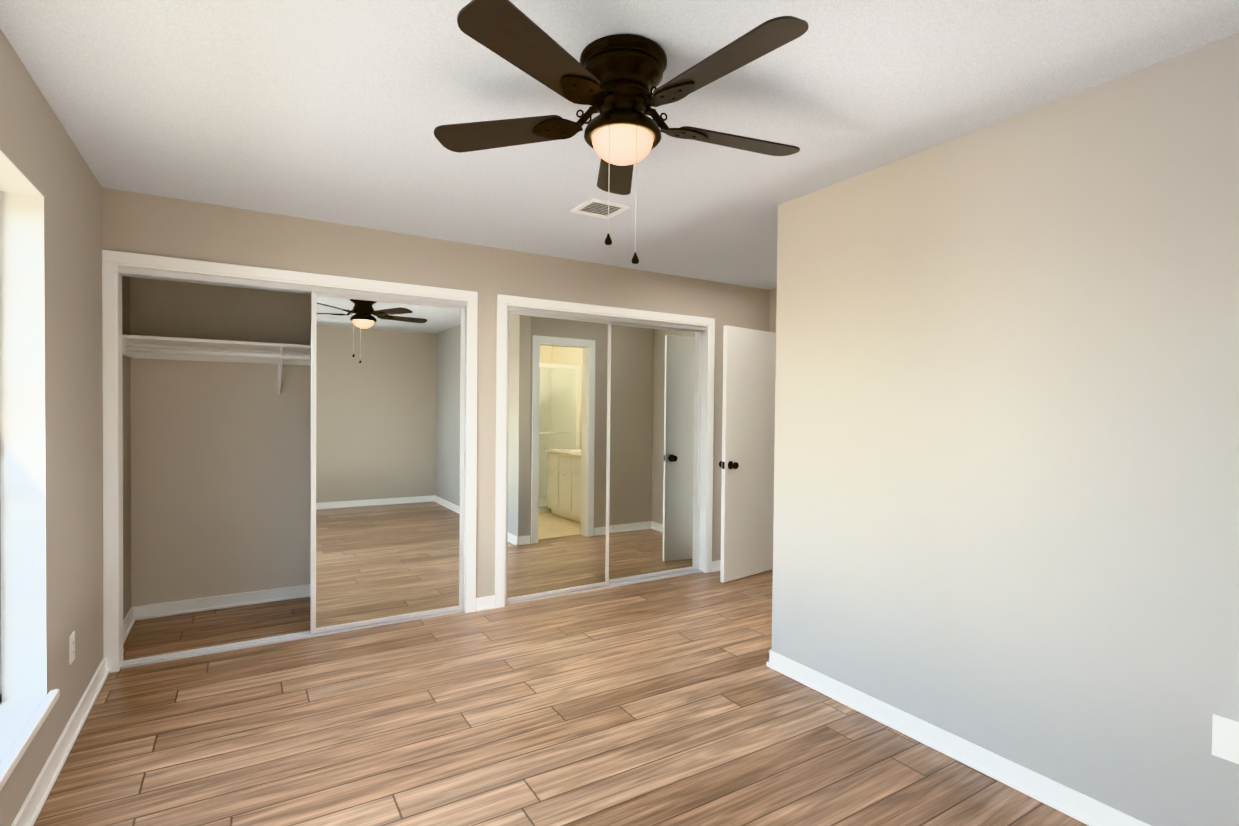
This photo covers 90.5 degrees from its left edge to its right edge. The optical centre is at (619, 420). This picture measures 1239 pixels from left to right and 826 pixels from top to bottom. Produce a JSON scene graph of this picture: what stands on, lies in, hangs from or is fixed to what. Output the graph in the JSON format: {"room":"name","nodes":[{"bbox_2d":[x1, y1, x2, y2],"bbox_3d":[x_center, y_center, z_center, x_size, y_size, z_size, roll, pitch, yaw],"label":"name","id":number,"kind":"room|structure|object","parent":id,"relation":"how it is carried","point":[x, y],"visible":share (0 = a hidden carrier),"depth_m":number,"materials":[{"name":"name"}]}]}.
{"room":"empty bedroom","nodes":[
{"label":"empty bedroom","id":0,"kind":"room"},
{"bbox_2d":[0,28,130,825],"bbox_3d":[-1.598,0.099,1.254,0.220,2.440,6.200,0,1,-32],"label":"wall","id":1,"kind":"structure","parent":0,"point":[39,150],"depth_m":2.46,"materials":[{"name":"beige paint"}]},
{"bbox_2d":[0,150,46,702],"bbox_3d":[-1.638,0.117,1.371,0.165,1.780,1.800,0,1,-32],"label":"window","id":2,"kind":"structure","parent":1,"relation":"in","point":[23,477],"depth_m":2.14,"materials":[{"name":"white"}]},
{"bbox_2d":[0,689,59,790],"bbox_3d":[-1.613,1.012,1.406,0.145,0.036,1.870,0,1,-32],"label":"window sill","id":3,"kind":"structure","parent":1,"relation":"attached to","point":[22,720],"depth_m":1.99,"materials":[{"name":"white wood"}]},
{"bbox_2d":[11,657,109,825],"bbox_3d":[-1.295,1.284,0.997,0.023,0.082,4.958,0,1,-32],"label":"baseboard","id":4,"kind":"structure","parent":1,"relation":"attached to","point":[34,802],"depth_m":2.29,"materials":[{"name":"white wood"}]},
{"bbox_2d":[69,631,74,664],"bbox_3d":[-2.238,0.932,2.511,0.008,0.115,0.072,0,1,-32],"label":"electrical outlet plate","id":5,"kind":"object","parent":1,"relation":"attached to","point":[71,647],"visible":0.98,"depth_m":2.50,"materials":[{"name":"white plastic"}]},
{"bbox_2d":[123,606,138,643],"bbox_3d":[-2.853,1.227,3.526,0.023,0.082,0.740,0,1,-32],"label":"baseboard","id":6,"kind":"structure","parent":1,"relation":"attached to","point":[133,614],"depth_m":3.73,"materials":[{"name":"white wood"}]},
{"bbox_2d":[130,277,310,606],"bbox_3d":[-1.088,0.040,5.137,4.720,2.440,0.120,0,1,-32],"label":"wall","id":7,"kind":"structure","parent":0,"point":[220,478],"depth_m":4.09,"materials":[{"name":"beige paint"}]},
{"bbox_2d":[122,334,310,393],"bbox_3d":[-2.131,-0.334,4.180,1.936,0.319,0.398,0,1,-32],"label":"closet shelf","id":8,"kind":"object","parent":7,"relation":"attached to","point":[159,347],"visible":0.56,"depth_m":3.92,"materials":[{"name":"white wood"}]},
{"bbox_2d":[139,584,309,619],"bbox_3d":[-2.245,1.219,4.365,1.937,0.082,0.023,0,1,-32],"label":"baseboard","id":9,"kind":"structure","parent":7,"relation":"attached to","point":[295,592],"depth_m":4.11,"materials":[{"name":"white wood"}]},
{"bbox_2d":[102,187,768,597],"bbox_3d":[-0.667,0.058,4.339,4.600,2.440,0.120,0,1,-32],"label":"wall","id":10,"kind":"structure","parent":0,"point":[138,223],"depth_m":4.06,"materials":[{"name":"beige paint"}]},
{"bbox_2d":[102,250,477,672],"bbox_3d":[-1.804,0.214,3.635,1.923,2.128,0.142,0,1,-32],"label":"trim","id":11,"kind":"structure","parent":10,"relation":"attached to","point":[117,266],"depth_m":3.28,"materials":[{"name":"white wood"}]},
{"bbox_2d":[310,292,464,633],"bbox_3d":[-1.427,0.246,3.850,0.914,2.032,0.028,0,1,-32],"label":"mirrored closet door","id":12,"kind":"structure","parent":10,"relation":"in","point":[387,452],"depth_m":3.82,"materials":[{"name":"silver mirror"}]},
{"bbox_2d":[476,596,494,607],"bbox_3d":[-1.098,1.227,4.606,0.023,0.082,0.740,0,1,-32],"label":"baseboard","id":13,"kind":"structure","parent":10,"relation":"attached to","point":[489,600],"depth_m":4.14,"materials":[{"name":"white wood"}]},
{"bbox_2d":[505,311,610,602],"bbox_3d":[-0.438,0.246,4.459,0.854,2.032,0.028,0,1,-33],"label":"mirrored closet door","id":14,"kind":"structure","parent":10,"relation":"in","point":[558,400],"depth_m":4.44,"materials":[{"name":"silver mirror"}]},
{"bbox_2d":[495,294,714,607],"bbox_3d":[-0.059,0.214,4.709,1.902,2.128,0.142,0,1,-32],"label":"trim","id":15,"kind":"structure","parent":10,"relation":"attached to","point":[704,325],"depth_m":4.62,"materials":[{"name":"white wood"}]},
{"bbox_2d":[609,322,701,582],"bbox_3d":[0.277,0.245,4.949,0.938,2.032,0.028,0,1,-32],"label":"mirrored closet door","id":16,"kind":"structure","parent":10,"relation":"in","point":[655,437],"depth_m":4.94,"materials":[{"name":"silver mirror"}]},
{"bbox_2d":[712,560,720,571],"bbox_3d":[1.051,1.236,5.329,0.632,0.082,0.038,0,1,-32],"label":"baseboard","id":17,"kind":"structure","parent":10,"relation":"attached to","point":[715,564],"depth_m":5.19,"materials":[{"name":"white wood"}]},
{"bbox_2d":[34,569,1087,825],"bbox_3d":[0.982,1.379,2.824,6.420,0.120,6.480,0,1,-32],"label":"floor","id":18,"kind":"structure","parent":0,"point":[672,701],"depth_m":2.57,"materials":[{"name":"brown wood"}]},
{"bbox_2d":[0,0,1238,289],"bbox_3d":[1.008,-1.180,2.782,6.420,0.120,6.480,0,1,-32],"label":"ceiling","id":19,"kind":"structure","parent":0,"point":[332,110],"depth_m":2.15,"materials":[{"name":"paint"}]},
{"bbox_2d":[571,198,629,218],"bbox_3d":[-0.103,-1.134,3.297,0.236,0.012,0.236,0,1,-32],"label":"ceiling vent","id":20,"kind":"object","parent":19,"relation":"in","point":[595,207],"visible":0.96,"depth_m":3.29,"materials":[{"name":"white metal"}]},
{"bbox_2d":[434,0,808,263],"bbox_3d":[0.043,-0.790,1.892,1.220,0.650,1.212,0,1,-32],"label":"ceiling fan","id":21,"kind":"object","parent":19,"relation":"hanging from","point":[614,81],"visible":1,"depth_m":1.80,"materials":[{"name":"brown wood"}]},
{"bbox_2d":[769,288,776,332],"bbox_3d":[1.775,0.073,4.874,0.120,2.440,1.770,0,1,-32],"label":"wall","id":22,"kind":"structure","parent":0,"point":[772,307],"depth_m":5.44,"materials":[{"name":"beige paint"}]},
{"bbox_2d":[719,325,775,582],"bbox_3d":[1.111,0.268,5.066,0.786,2.015,0.171,0,1,-41],"label":"entry door","id":23,"kind":"structure","parent":22,"relation":"in","point":[746,464],"depth_m":4.98,"materials":[{"name":"white wood"}]},
{"bbox_2d":[772,33,1238,825],"bbox_3d":[1.766,0.123,1.827,0.120,2.440,3.410,0,1,-32],"label":"wall","id":24,"kind":"structure","parent":0,"point":[1006,487],"depth_m":2.17,"materials":[{"name":"paint"}]},
{"bbox_2d":[766,649,1150,825],"bbox_3d":[1.659,1.299,1.862,0.023,0.082,3.333,0,1,-32],"label":"baseboard","id":25,"kind":"structure","parent":24,"relation":"attached to","point":[1083,808],"depth_m":2.38,"materials":[{"name":"white wood"}]},
{"bbox_2d":[1212,714,1238,763],"bbox_3d":[1.751,0.913,1.730,0.007,0.118,0.118,0,1,-32],"label":"electrical outlet plate","id":26,"kind":"object","parent":24,"relation":"attached to","point":[1225,738],"visible":1,"depth_m":1.75,"materials":[{"name":"white plastic"}]}
]}

